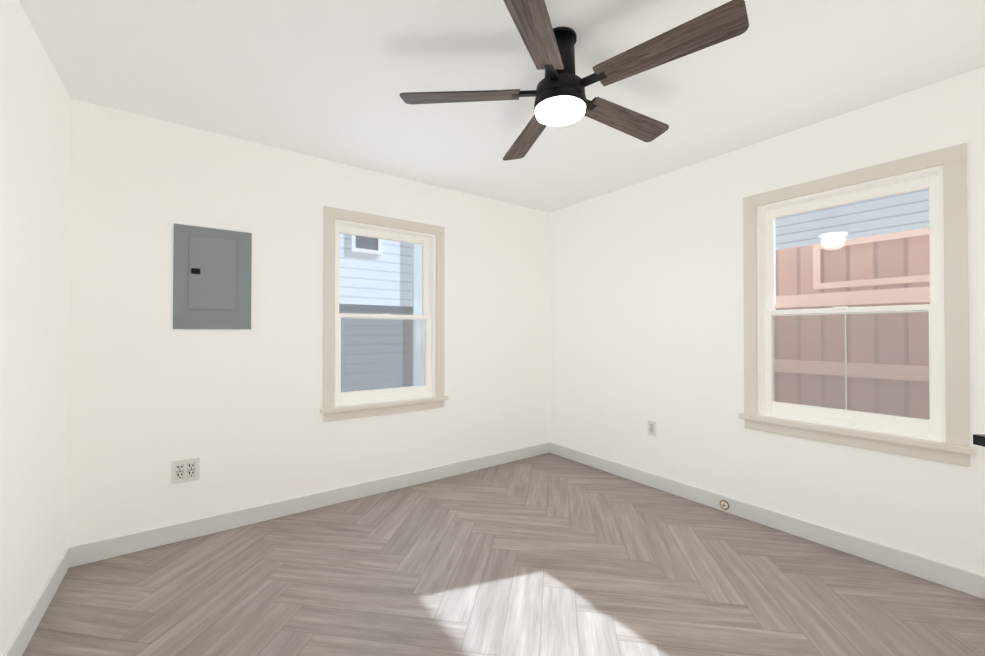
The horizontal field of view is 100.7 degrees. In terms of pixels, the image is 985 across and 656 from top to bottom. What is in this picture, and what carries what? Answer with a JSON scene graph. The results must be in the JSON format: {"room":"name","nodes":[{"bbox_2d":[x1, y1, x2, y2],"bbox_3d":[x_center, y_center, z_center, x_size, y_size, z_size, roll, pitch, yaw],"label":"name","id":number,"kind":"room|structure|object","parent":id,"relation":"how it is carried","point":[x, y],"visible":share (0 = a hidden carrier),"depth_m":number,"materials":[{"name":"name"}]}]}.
{"room":"empty bedroom","nodes":[
{"label":"empty bedroom","id":0,"kind":"room"},
{"bbox_2d":[0,0,69,655],"bbox_3d":[-1.194,0.003,0.604,0.160,2.635,3.950,0,-1,-36],"label":"wall","id":1,"kind":"structure","parent":0,"point":[34,178],"depth_m":1.63,"materials":[{"name":"white paint"}]},
{"bbox_2d":[2,546,73,655],"bbox_3d":[-1.123,1.168,0.645,0.018,0.105,3.630,0,-1,-36],"label":"baseboard","id":2,"kind":"structure","parent":1,"relation":"attached to","point":[21,639],"depth_m":1.70,"materials":[{"name":"white paint"}]},
{"bbox_2d":[66,99,549,547],"bbox_3d":[-0.858,0.027,3.198,3.767,2.635,0.160,0,-1,-36],"label":"wall","id":3,"kind":"structure","parent":0,"point":[152,393],"depth_m":2.59,"materials":[{"name":"white paint"}]},
{"bbox_2d":[171,457,199,484],"bbox_3d":[-1.802,0.834,2.395,0.133,0.132,0.009,0,-1,-36],"label":"electrical outlet","id":4,"kind":"object","parent":3,"relation":"attached to","point":[185,470],"visible":1,"depth_m":2.39,"materials":[{"name":"white plastic"}]},
{"bbox_2d":[173,224,251,328],"bbox_3d":[-1.692,-0.304,2.479,0.392,0.613,0.021,0,-1,-36],"label":"breaker panel","id":5,"kind":"object","parent":3,"relation":"attached to","point":[211,278],"visible":1,"depth_m":2.47,"materials":[{"name":"grey metal"}]},
{"bbox_2d":[74,442,549,566],"bbox_3d":[-0.805,1.191,3.116,3.390,0.105,0.018,0,-1,-36],"label":"baseboard","id":6,"kind":"structure","parent":3,"relation":"attached to","point":[99,550],"depth_m":2.66,"materials":[{"name":"white paint"}]},
{"bbox_2d":[320,206,447,421],"bbox_3d":[-0.841,-0.101,3.199,1.004,1.510,0.240,0,-1,-36],"label":"window","id":7,"kind":"structure","parent":3,"relation":"in","point":[334,396],"depth_m":3.17,"materials":[{"name":"beige paint"}]},
{"bbox_2d":[19,0,984,212],"bbox_3d":[0.261,-1.255,1.681,3.447,0.100,3.630,0,-1,-36],"label":"ceiling","id":8,"kind":"structure","parent":0,"point":[331,80],"depth_m":1.92,"materials":[{"name":"white paint"}]},
{"bbox_2d":[400,0,748,160],"bbox_3d":[0.319,-1.045,1.708,1.251,0.320,1.287,0,-1,-36],"label":"ceiling fan","id":9,"kind":"object","parent":8,"relation":"hanging from","point":[558,94],"visible":1,"depth_m":1.59,"materials":[{"name":"brown wood"}]},
{"bbox_2d":[22,453,984,655],"bbox_3d":[0.261,1.280,1.657,3.447,0.100,3.630,0,-1,-36],"label":"floor","id":10,"kind":"structure","parent":0,"point":[548,554],"depth_m":1.94,"materials":[{"name":"grey wood"}]},
{"bbox_2d":[549,67,984,575],"bbox_3d":[1.717,0.022,2.734,0.160,2.635,3.950,0,-1,-36],"label":"wall","id":11,"kind":"structure","parent":0,"point":[646,305],"depth_m":2.79,"materials":[{"name":"white paint"}]},
{"bbox_2d":[648,420,655,435],"bbox_3d":[1.255,0.784,3.214,0.009,0.115,0.070,0,-1,-36],"label":"electrical outlet","id":12,"kind":"object","parent":11,"relation":"attached to","point":[651,428],"visible":1,"depth_m":3.21,"materials":[{"name":"white plastic"}]},
{"bbox_2d":[550,442,984,598],"bbox_3d":[1.645,1.187,2.671,0.018,0.105,3.630,0,-1,-36],"label":"baseboard","id":13,"kind":"structure","parent":11,"relation":"attached to","point":[957,578],"depth_m":2.38,"materials":[{"name":"white paint"}]},
{"bbox_2d":[720,500,728,509],"bbox_3d":[1.564,1.193,2.756,0.020,0.062,0.062,0,-1,-36],"label":"door stop","id":14,"kind":"object","parent":13,"relation":"attached to","point":[724,504],"visible":1,"depth_m":2.75,"materials":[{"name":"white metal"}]},
{"bbox_2d":[739,143,977,466],"bbox_3d":[1.998,-0.109,2.334,0.240,1.510,1.004,0,-1,-36],"label":"window","id":15,"kind":"structure","parent":11,"relation":"in","point":[947,421],"depth_m":2.21,"materials":[{"name":"beige paint"}]},
{"bbox_3d":[1.445,-0.001,0.187,3.607,2.635,0.160,0,-1,-36],"label":"wall","id":16,"kind":"structure","parent":0,"visible":0},
{"bbox_2d":[973,434,984,446],"bbox_3d":[1.180,0.199,0.559,0.125,2.018,0.852,0,-1,-1],"label":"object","id":17,"kind":"structure","parent":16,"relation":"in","point":[979,439],"depth_m":0.97,"materials":[{"name":"black metal"}]},
{"label":"outside","id":18,"kind":"structure","parent":0,"visible":0},
{"bbox_3d":[0.580,1.653,4.136,28.000,0.100,28.000,0,-1,-36],"label":"ground","id":19,"kind":"structure","parent":18,"visible":0},
{"bbox_2d":[339,233,422,391],"bbox_3d":[-1.216,-1.378,6.196,9.900,6.000,0.800,0,-1,-36],"label":"neighbor house","id":20,"kind":"structure","parent":19,"relation":"on","point":[393,294],"depth_m":5.78,"materials":[{"name":"white"}]},
{"bbox_2d":[774,228,929,418],"bbox_3d":[2.805,0.487,2.182,0.110,2.195,8.200,0,-1,-36],"label":"fence","id":21,"kind":"object","parent":19,"relation":"on","point":[837,252],"depth_m":2.73,"materials":[{"name":"brown wood"}]},
{"bbox_2d":[775,188,928,249],"bbox_3d":[6.389,-0.774,6.551,0.800,4.800,15.400,0,-1,-36],"label":"neighbor house","id":22,"kind":"structure","parent":19,"relation":"on","point":[923,193],"depth_m":6.81,"materials":[{"name":"white"}]}
]}

